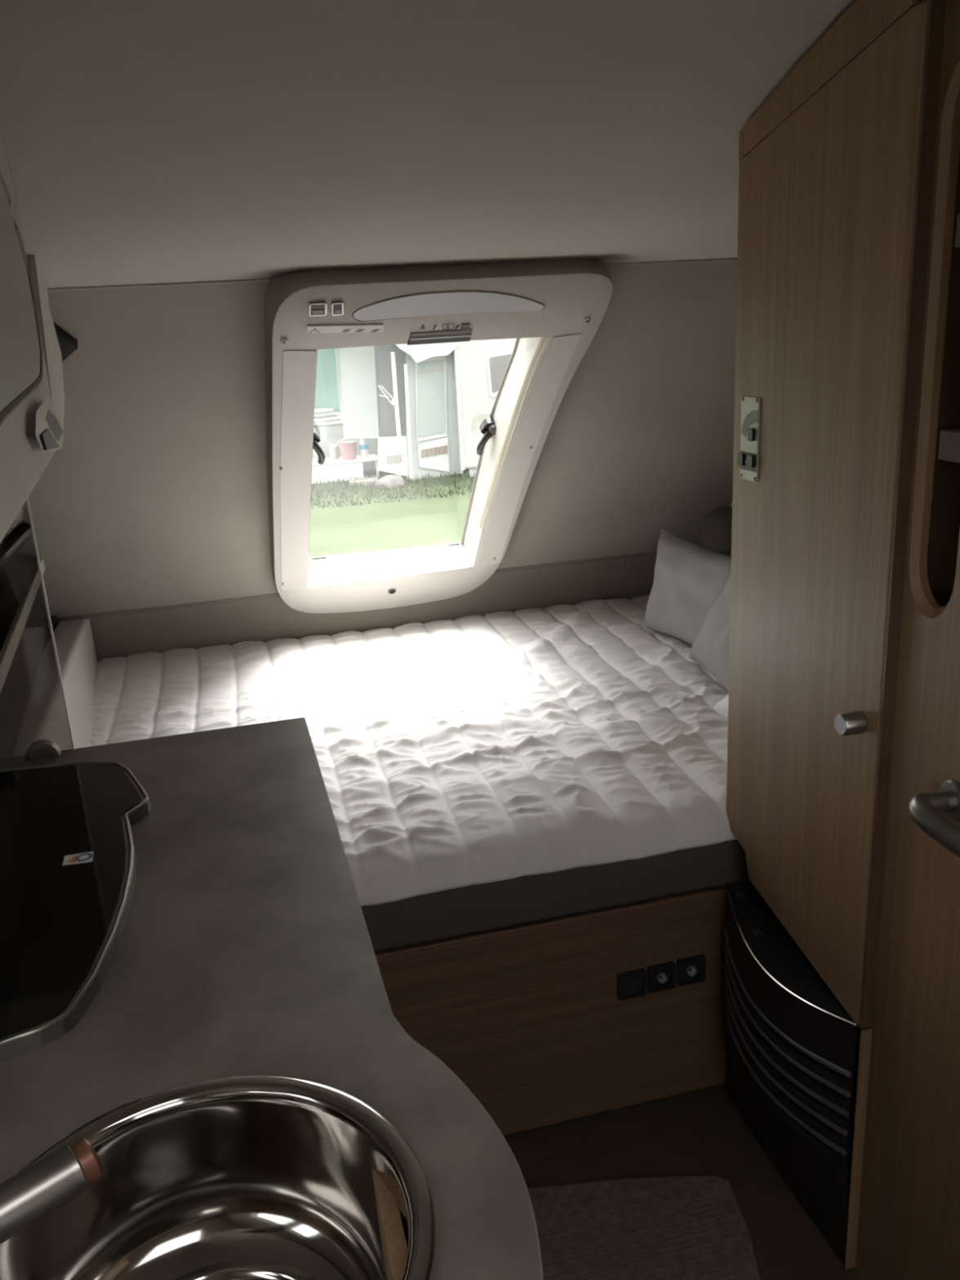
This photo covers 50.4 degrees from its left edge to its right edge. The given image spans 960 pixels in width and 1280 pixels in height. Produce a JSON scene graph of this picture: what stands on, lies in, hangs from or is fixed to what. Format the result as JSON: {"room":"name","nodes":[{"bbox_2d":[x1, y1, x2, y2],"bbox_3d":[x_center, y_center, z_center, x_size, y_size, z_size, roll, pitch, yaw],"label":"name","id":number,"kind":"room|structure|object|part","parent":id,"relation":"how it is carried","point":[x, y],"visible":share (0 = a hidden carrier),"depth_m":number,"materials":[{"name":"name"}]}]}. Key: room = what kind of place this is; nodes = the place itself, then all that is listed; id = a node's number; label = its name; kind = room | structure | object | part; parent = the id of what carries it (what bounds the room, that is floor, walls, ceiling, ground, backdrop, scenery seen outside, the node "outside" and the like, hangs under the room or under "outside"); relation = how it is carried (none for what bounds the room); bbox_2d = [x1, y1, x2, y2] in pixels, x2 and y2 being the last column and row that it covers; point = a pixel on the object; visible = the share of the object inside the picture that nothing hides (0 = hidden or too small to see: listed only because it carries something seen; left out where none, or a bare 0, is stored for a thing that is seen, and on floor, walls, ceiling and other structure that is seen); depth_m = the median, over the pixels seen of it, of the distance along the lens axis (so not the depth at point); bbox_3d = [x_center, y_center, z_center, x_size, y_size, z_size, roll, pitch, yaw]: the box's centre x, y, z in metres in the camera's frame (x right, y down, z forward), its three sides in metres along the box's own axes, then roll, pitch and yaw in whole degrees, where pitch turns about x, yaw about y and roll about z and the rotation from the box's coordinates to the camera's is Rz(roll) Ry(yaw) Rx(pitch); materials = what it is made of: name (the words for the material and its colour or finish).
{"room":"camper van interior","nodes":[
{"label":"camper van interior","id":0,"kind":"room"},
{"bbox_2d":[40,555,656,661],"bbox_3d":[-0.262,0.200,3.305,2.220,0.846,0.055,-7,18,-13],"label":"wall","id":1,"kind":"structure","parent":0,"point":[267,620],"depth_m":3.16,"materials":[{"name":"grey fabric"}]},
{"bbox_2d":[4,257,737,617],"bbox_3d":[-0.214,-0.509,2.694,2.220,0.889,0.696,-7,18,-13],"label":"wall","id":2,"kind":"structure","parent":0,"point":[154,494],"depth_m":2.63,"materials":[{"name":"beige paint"}]},
{"bbox_2d":[53,322,77,361],"bbox_3d":[-0.885,-0.636,2.176,0.048,0.084,0.074,-7,18,-13],"label":"bracket","id":3,"kind":"object","parent":2,"relation":"attached to","point":[68,344],"visible":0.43,"depth_m":2.17,"materials":[{"name":"black plastic"}]},
{"bbox_2d":[56,551,657,622],"bbox_3d":[-0.273,-0.184,3.137,2.220,0.012,0.072,-7,18,-13],"label":"trim","id":4,"kind":"structure","parent":2,"relation":"attached to","point":[651,553],"depth_m":3.01,"materials":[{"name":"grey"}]},
{"bbox_2d":[47,257,737,291],"bbox_3d":[-0.153,-0.809,2.252,2.120,0.007,0.007,-7,18,-13],"label":"trim","id":5,"kind":"structure","parent":2,"relation":"attached to","point":[733,259],"depth_m":2.16,"materials":[{"name":"plastic"}]},
{"bbox_2d":[264,258,613,613],"bbox_3d":[-0.162,-0.474,2.681,0.805,0.992,0.850,-7,18,-13],"label":"window","id":6,"kind":"structure","parent":2,"relation":"in","point":[564,303],"depth_m":2.40,"materials":[{"name":"grey plastic"}]},
{"bbox_3d":[-0.471,-0.392,2.600,0.077,0.675,0.593,-8,18,-16],"label":"rail","id":7,"kind":"part","parent":6,"relation":"part of","materials":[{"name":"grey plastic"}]},
{"bbox_3d":[-0.341,-0.697,2.146,0.037,0.029,0.027,-7,18,-13],"label":"catch frame","id":8,"kind":"part","parent":6,"relation":"part of","materials":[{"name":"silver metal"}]},
{"bbox_3d":[-0.421,-0.489,2.657,0.028,0.069,0.061,2,18,16],"label":"lever","id":9,"kind":"part","parent":6,"relation":"part of","materials":[{"name":"black plastic"}]},
{"bbox_3d":[-0.301,-0.701,2.156,0.026,0.029,0.027,-7,18,-13],"label":"catch frame","id":10,"kind":"part","parent":6,"relation":"part of","materials":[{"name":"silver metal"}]},
{"bbox_3d":[-0.088,-0.684,2.282,0.143,0.016,0.014,-7,18,-13],"label":"blind handle","id":11,"kind":"part","parent":6,"relation":"part of","materials":[{"name":"grey plastic"}]},
{"bbox_3d":[0.010,-0.534,2.766,0.028,0.069,0.061,-19,23,-41],"label":"lever","id":12,"kind":"part","parent":6,"relation":"part of","materials":[{"name":"black plastic"}]},
{"bbox_3d":[0.105,-0.465,2.726,0.087,0.669,0.599,-10,18,-19],"label":"rail","id":13,"kind":"part","parent":6,"relation":"part of","materials":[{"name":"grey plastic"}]},
{"bbox_2d":[0,0,857,288],"bbox_3d":[0.051,-0.737,1.381,2.220,0.350,1.750,-7,18,-13],"label":"ceiling","id":14,"kind":"structure","parent":0,"point":[144,141],"depth_m":1.46,"materials":[{"name":"paint"}]},
{"bbox_2d":[0,137,64,542],"bbox_3d":[-0.655,-0.408,1.138,0.268,0.506,2.069,-9,18,-17],"label":"locker","id":15,"kind":"object","parent":14,"relation":"attached to","point":[32,391],"visible":0.94,"depth_m":1.16,"materials":[{"name":"grey plastic"}]},
{"bbox_3d":[-0.443,-0.328,0.909,0.003,0.266,1.074,-9,18,-17],"label":"door panel","id":16,"kind":"part","parent":15,"relation":"part of","materials":[{"name":"grey"}]},
{"bbox_3d":[-0.647,-0.471,1.463,0.020,0.389,0.013,-9,18,-17],"label":"trim","id":17,"kind":"part","parent":15,"relation":"part of","materials":[{"name":"beige plastic"}]},
{"bbox_3d":[-0.791,-0.604,1.841,0.010,0.478,0.600,-9,18,-17],"label":"panel","id":18,"kind":"part","parent":15,"relation":"part of","materials":[{"name":"beige plastic"}]},
{"bbox_3d":[-0.524,-0.239,1.232,0.013,0.035,0.235,-9,18,-17],"label":"latch lever","id":19,"kind":"part","parent":15,"relation":"part of","materials":[{"name":"grey plastic"}]},
{"bbox_2d":[503,1026,872,1279],"bbox_3d":[0.364,1.288,1.122,2.220,0.060,5.100,-7,18,-13],"label":"floor","id":20,"kind":"structure","parent":0,"point":[700,1132],"depth_m":1.96,"materials":[{"name":"brown plastic"}]},
{"bbox_2d":[0,717,543,1279],"bbox_3d":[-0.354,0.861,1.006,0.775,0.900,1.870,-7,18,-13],"label":"countertop","id":21,"kind":"structure","parent":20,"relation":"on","point":[246,948],"depth_m":1.05,"materials":[{"name":"stone"}]},
{"bbox_2d":[25,497,75,761],"bbox_3d":[-0.841,-0.018,1.607,0.306,0.520,0.028,-7,18,-13],"label":"guard","id":22,"kind":"object","parent":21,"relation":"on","point":[42,748],"visible":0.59,"depth_m":1.68,"materials":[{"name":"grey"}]},
{"bbox_2d":[0,1137,102,1244],"bbox_3d":[-0.394,0.429,0.654,0.080,0.136,0.305,11,22,38],"label":"tap","id":23,"kind":"object","parent":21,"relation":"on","point":[42,1188],"visible":1,"depth_m":0.71,"materials":[{"name":"silver metal"}]},
{"bbox_3d":[-0.292,0.381,0.734,0.009,0.036,0.035,-18,23,-40],"label":"spout","id":24,"kind":"part","parent":23,"relation":"part of","materials":[{"name":"silver metal"}]},
{"bbox_2d":[0,761,151,1060],"bbox_3d":[-0.649,0.306,1.289,0.429,0.020,0.735,-7,18,-13],"label":"cooktop","id":25,"kind":"object","parent":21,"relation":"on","point":[68,858],"visible":1,"depth_m":1.25,"materials":[{"name":"black glass"}]},
{"bbox_2d":[0,1075,435,1279],"bbox_3d":[-0.213,0.527,0.783,0.367,0.158,0.367,-7,18,-13],"label":"sink","id":26,"kind":"object","parent":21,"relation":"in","point":[245,1177],"visible":0.94,"depth_m":0.91,"materials":[{"name":"metal"}]},
{"bbox_2d":[374,885,727,1135],"bbox_3d":[-0.068,0.557,2.641,2.080,0.479,1.462,-7,18,-13],"label":"bed base","id":27,"kind":"object","parent":20,"relation":"on","point":[530,1017],"visible":0.18,"depth_m":1.97,"materials":[{"name":"laminate"}]},
{"bbox_2d":[360,839,749,951],"bbox_3d":[-0.069,0.264,2.550,2.030,0.132,1.459,-7,18,-13],"label":"mattress","id":28,"kind":"object","parent":27,"relation":"on","point":[473,908],"visible":0.06,"depth_m":1.88,"materials":[{"name":"grey fabric"}]},
{"bbox_2d":[88,595,736,906],"bbox_3d":[-0.029,0.169,2.530,1.908,0.108,1.482,-7,18,-13],"label":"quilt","id":29,"kind":"object","parent":28,"relation":"on","point":[473,749],"visible":0.66,"depth_m":2.34,"materials":[{"name":"white fabric"}]},
{"bbox_2d":[13,618,97,756],"bbox_3d":[-0.955,0.172,2.384,0.185,0.151,1.285,-7,18,-13],"label":"partition panel","id":30,"kind":"object","parent":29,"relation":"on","point":[45,716],"visible":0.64,"depth_m":2.42,"materials":[{"name":"grey fabric"}]},
{"bbox_2d":[644,528,731,644],"bbox_3d":[0.601,-0.124,2.770,0.162,0.285,0.472,-10,18,-21],"label":"pillow","id":31,"kind":"object","parent":29,"relation":"on","point":[689,578],"visible":0.65,"depth_m":2.76,"materials":[{"name":"grey fabric"}]},
{"bbox_2d":[688,577,730,693],"bbox_3d":[0.635,-0.038,2.462,0.178,0.300,0.437,-5,17,-6],"label":"pillow","id":32,"kind":"object","parent":29,"relation":"on","point":[710,649],"visible":0.33,"depth_m":2.48,"materials":[{"name":"grey fabric"}]},
{"bbox_2d":[702,506,732,555],"bbox_3d":[0.786,-0.202,2.942,0.130,0.313,0.480,-7,18,-13],"label":"bolster","id":33,"kind":"object","parent":29,"relation":"on","point":[717,527],"visible":0.2,"depth_m":3.00,"materials":[{"name":"grey fabric"}]},
{"bbox_2d":[713,694,728,715],"bbox_3d":[0.636,0.123,2.197,0.168,0.155,0.330,-7,18,-13],"label":"pillow","id":34,"kind":"object","parent":29,"relation":"on","point":[722,706],"visible":0.02,"depth_m":2.30,"materials":[{"name":"white fabric"}]},
{"bbox_2d":[616,968,646,1000],"bbox_3d":[0.294,0.668,1.977,0.058,0.058,0.008,-7,18,-13],"label":"wall socket","id":35,"kind":"object","parent":27,"relation":"attached to","point":[632,984],"visible":1,"depth_m":1.97,"materials":[{"name":"black plastic"}]},
{"bbox_2d":[646,960,675,993],"bbox_3d":[0.355,0.659,1.988,0.058,0.058,0.015,-7,18,-13],"label":"wall socket","id":36,"kind":"object","parent":27,"relation":"attached to","point":[660,977],"visible":1,"depth_m":1.99,"materials":[{"name":"black plastic"}]},
{"bbox_2d":[676,954,706,986],"bbox_3d":[0.415,0.650,2.001,0.058,0.058,0.015,-7,18,-13],"label":"wall socket","id":37,"kind":"object","parent":27,"relation":"attached to","point":[690,970],"visible":1,"depth_m":2.00,"materials":[{"name":"black plastic"}]},
{"bbox_2d":[528,1175,760,1279],"bbox_3d":[0.352,1.300,0.964,0.685,0.009,2.105,-7,18,-13],"label":"floor mat","id":38,"kind":"object","parent":20,"relation":"on","point":[681,1228],"visible":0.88,"depth_m":1.80,"materials":[{"name":"carpet"}]},
{"bbox_2d":[721,880,859,1264],"bbox_3d":[0.646,0.747,1.863,0.320,0.494,0.434,-7,18,-13],"label":"heater","id":39,"kind":"object","parent":20,"relation":"on","point":[791,1043],"visible":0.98,"depth_m":1.75,"materials":[{"name":"black plastic"}]},
{"bbox_3d":[0.509,0.548,1.769,0.049,0.042,0.434,-7,18,-13],"label":"chrome trim","id":40,"kind":"part","parent":39,"relation":"part of","materials":[{"name":"metal"}]},
{"bbox_2d":[726,0,946,1269],"bbox_3d":[0.803,0.033,1.701,0.692,1.937,0.453,-7,18,-13],"label":"wardrobe","id":41,"kind":"object","parent":20,"relation":"on","point":[836,166],"visible":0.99,"depth_m":1.49,"materials":[{"name":"laminate"}]},
{"bbox_2d":[737,396,759,482],"bbox_3d":[0.440,-0.330,1.675,0.010,0.134,0.057,-7,18,-13],"label":"control plate","id":42,"kind":"object","parent":41,"relation":"attached to","point":[748,456],"visible":1,"depth_m":1.67,"materials":[{"name":"grey plastic"}]},
{"bbox_3d":[0.459,-0.773,1.389,0.011,0.158,0.417,-7,18,-13],"label":"header panel","id":43,"kind":"part","parent":41,"relation":"part of","materials":[{"name":"laminate"}]},
{"bbox_3d":[0.531,0.119,1.459,0.036,0.033,0.033,-7,18,-13],"label":"knob","id":44,"kind":"part","parent":41,"relation":"part of","materials":[{"name":"silver metal"}]},
{"bbox_3d":[0.609,0.828,1.644,0.021,0.476,0.003,-7,18,-13],"label":"post","id":45,"kind":"part","parent":41,"relation":"part of","materials":[{"name":"laminate"}]},
{"bbox_2d":[855,0,959,1279],"bbox_3d":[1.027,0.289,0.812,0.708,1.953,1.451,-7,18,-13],"label":"door","id":46,"kind":"structure","parent":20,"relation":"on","point":[908,1223],"depth_m":1.39,"materials":[{"name":"laminate"}]},
{"bbox_3d":[0.587,0.234,1.255,0.062,0.044,0.148,-7,18,-13],"label":"lever arm","id":47,"kind":"part","parent":46,"relation":"part of","materials":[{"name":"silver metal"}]},
{"bbox_3d":[0.899,0.087,1.492,0.611,1.948,0.012,-7,18,-13],"label":"panel","id":48,"kind":"part","parent":46,"relation":"part of","materials":[{"name":"brown wood"}]},
{"bbox_2d":[937,427,959,462],"bbox_3d":[0.718,-0.153,0.968,0.091,0.038,0.736,-7,18,-13],"label":"shelf","id":49,"kind":"object","parent":46,"relation":"attached to","point":[948,438],"depth_m":1.28,"materials":[{"name":"grey plastic"}]},
{"bbox_3d":[0.604,0.207,1.313,0.020,0.053,0.053,-7,18,-13],"label":"door lever","id":50,"kind":"part","parent":46,"relation":"part of","materials":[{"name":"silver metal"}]},
{"bbox_2d":[954,213,959,248],"bbox_3d":[0.704,-0.396,0.893,0.091,0.039,0.736,-7,18,-13],"label":"shelf","id":51,"kind":"object","parent":46,"relation":"attached to","point":[957,215],"depth_m":1.22,"materials":[{"name":"grey plastic"}]},
{"bbox_3d":[-0.741,0.458,0.592,0.050,2.015,5.010,-7,18,-13],"label":"wall","id":52,"kind":"structure","parent":0,"visible":0},
{"bbox_2d":[0,525,57,759],"bbox_3d":[-1.053,-0.034,2.273,0.193,0.310,1.240,-7,18,-13],"label":"shelf","id":53,"kind":"object","parent":52,"relation":"attached to","point":[24,629],"visible":0.78,"depth_m":2.26,"materials":[{"name":"brown wood"}]},
{"bbox_3d":[-1.136,-0.024,2.228,0.010,0.294,1.190,-7,18,-13],"label":"shelf","id":54,"kind":"part","parent":53,"relation":"part of","materials":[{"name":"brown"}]},
{"bbox_3d":[-1.065,-0.138,2.121,0.107,0.020,1.020,-7,18,-13],"label":"shelf","id":55,"kind":"part","parent":53,"relation":"part of","materials":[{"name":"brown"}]},
{"bbox_3d":[-0.991,-0.058,2.211,0.012,0.035,1.090,-9,18,-17],"label":"rail","id":56,"kind":"part","parent":53,"relation":"part of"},
{"bbox_3d":[-0.994,0.051,2.221,0.004,0.140,1.050,-9,18,-17],"label":"curtain panel","id":57,"kind":"part","parent":53,"relation":"part of","materials":[{"name":"brown"}]},
{"label":"outside","id":58,"kind":"structure","parent":0,"visible":0},
{"bbox_2d":[308,403,474,557],"bbox_3d":[-5.186,-7.085,30.631,85.000,0.200,56.600,-7,18,-13],"label":"lawn","id":59,"kind":"structure","parent":58,"point":[418,522],"depth_m":10.79,"materials":[{"name":"green plant"}]},
{"bbox_2d":[314,348,342,412],"bbox_3d":[-3.010,-4.297,15.547,1.491,1.554,2.450,-7,18,-13],"label":"tent","id":60,"kind":"object","parent":59,"relation":"on","point":[327,386],"visible":0.3,"depth_m":14.67,"materials":[{"name":"fabric"}]},
{"bbox_2d":[312,418,377,472],"bbox_3d":[-2.204,-2.744,14.551,1.580,0.740,0.490,-7,18,-13],"label":"storage box","id":61,"kind":"object","parent":59,"relation":"on","point":[331,433],"visible":0.08,"depth_m":14.33,"materials":[{"name":"plastic"}]},
{"bbox_2d":[313,408,342,422],"bbox_3d":[-2.276,-3.171,14.401,0.656,0.166,0.416,-7,18,-13],"label":"coiled hose","id":62,"kind":"object","parent":61,"relation":"on","point":[324,415],"visible":0.62,"depth_m":14.28,"materials":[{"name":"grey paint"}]},
{"bbox_3d":[-2.223,-3.077,14.448,1.580,0.043,0.490,-7,18,-13],"label":"box lid","id":63,"kind":"part","parent":61,"relation":"part of","materials":[{"name":"grey paint"}]},
{"bbox_2d":[311,453,379,484],"bbox_3d":[-1.985,-2.308,13.878,1.222,0.284,0.550,-7,18,-13],"label":"table","id":64,"kind":"object","parent":59,"relation":"on","point":[326,472],"visible":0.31,"depth_m":13.65,"materials":[{"name":"grey paint"}]},
{"bbox_2d":[328,444,339,459],"bbox_3d":[-1.987,-2.565,13.904,0.140,0.189,0.140,-7,18,-13],"label":"jar","id":65,"kind":"object","parent":64,"relation":"on","point":[334,451],"visible":1,"depth_m":13.86,"materials":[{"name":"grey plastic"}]},
{"bbox_3d":[-1.991,-2.641,13.880,0.128,0.029,0.128,-7,18,-13],"label":"lid","id":66,"kind":"part","parent":65,"relation":"part of","materials":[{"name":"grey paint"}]},
{"bbox_2d":[338,438,356,460],"bbox_3d":[-1.776,-2.585,13.770,0.248,0.285,0.234,-7,18,-13],"label":"bucket","id":67,"kind":"object","parent":64,"relation":"on","point":[348,448],"visible":0.94,"depth_m":13.70,"materials":[{"name":"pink plastic"}]},
{"bbox_2d":[359,438,368,458],"bbox_3d":[-1.573,-2.639,13.807,0.119,0.344,0.119,-7,18,-13],"label":"bottle","id":68,"kind":"object","parent":64,"relation":"on","point":[363,446],"visible":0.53,"depth_m":13.78,"materials":[{"name":"grey paint"}]},
{"bbox_3d":[-1.495,-2.424,14.214,0.037,0.254,0.037,-15,21,-34],"label":"leg","id":69,"kind":"part","parent":64,"relation":"part of","materials":[{"name":"grey paint"}]},
{"bbox_3d":[-1.386,-2.300,13.795,0.037,0.254,0.037,-15,21,-34],"label":"leg","id":70,"kind":"part","parent":64,"relation":"part of","materials":[{"name":"grey paint"}]},
{"bbox_2d":[348,476,378,486],"bbox_3d":[-1.534,-2.093,13.479,0.402,0.059,0.370,-7,18,-13],"label":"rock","id":71,"kind":"object","parent":59,"relation":"on","point":[371,480],"visible":0.57,"depth_m":13.37,"materials":[{"name":"grey stone"}]},
{"bbox_2d":[374,474,404,488],"bbox_3d":[-1.154,-2.035,13.061,0.394,0.163,0.307,-7,18,-13],"label":"boulder","id":72,"kind":"object","parent":59,"relation":"on","point":[396,480],"visible":0.93,"depth_m":12.97,"materials":[{"name":"grey stone"}]},
{"bbox_2d":[310,468,475,510],"bbox_3d":[-0.767,-2.091,13.269,3.627,0.104,2.631,-7,18,-13],"label":"grass tufts","id":73,"kind":"object","parent":59,"relation":"on","point":[328,488],"visible":0.34,"depth_m":12.90,"materials":[{"name":"green plant"}]},
{"bbox_2d":[339,342,462,480],"bbox_3d":[-1.439,-3.538,13.791,2.071,2.637,2.100,-7,18,-13],"label":"caravan","id":74,"kind":"object","parent":59,"relation":"on","point":[402,397],"visible":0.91,"depth_m":13.36,"materials":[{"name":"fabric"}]},
{"bbox_3d":[-1.179,-3.359,13.498,0.517,1.407,0.030,-7,18,-13],"label":"doorway","id":75,"kind":"part","parent":74,"relation":"part of","materials":[{"name":"grey"}]},
{"bbox_3d":[-1.151,-2.401,13.402,0.405,0.541,0.050,-7,18,-13],"label":"door","id":76,"kind":"part","parent":74,"relation":"part of","materials":[{"name":"grey paint"}]},
{"bbox_2d":[386,453,401,462],"bbox_3d":[-1.125,-2.378,13.378,0.199,0.098,0.030,-7,18,-13],"label":"vent","id":77,"kind":"object","parent":74,"relation":"attached to","point":[391,458],"depth_m":13.37,"materials":[{"name":"grey plastic"}]},
{"bbox_3d":[-0.615,-2.442,13.509,0.414,0.463,0.030,-7,18,-13],"label":"panel","id":78,"kind":"part","parent":74,"relation":"part of","materials":[{"name":"grey paint"}]},
{"bbox_2d":[452,337,542,476],"bbox_3d":[1.714,-4.084,14.546,4.720,2.920,2.130,-7,18,-13],"label":"caravan","id":79,"kind":"object","parent":59,"relation":"on","point":[479,366],"visible":0.21,"depth_m":13.21,"materials":[{"name":"grey"}]}
]}

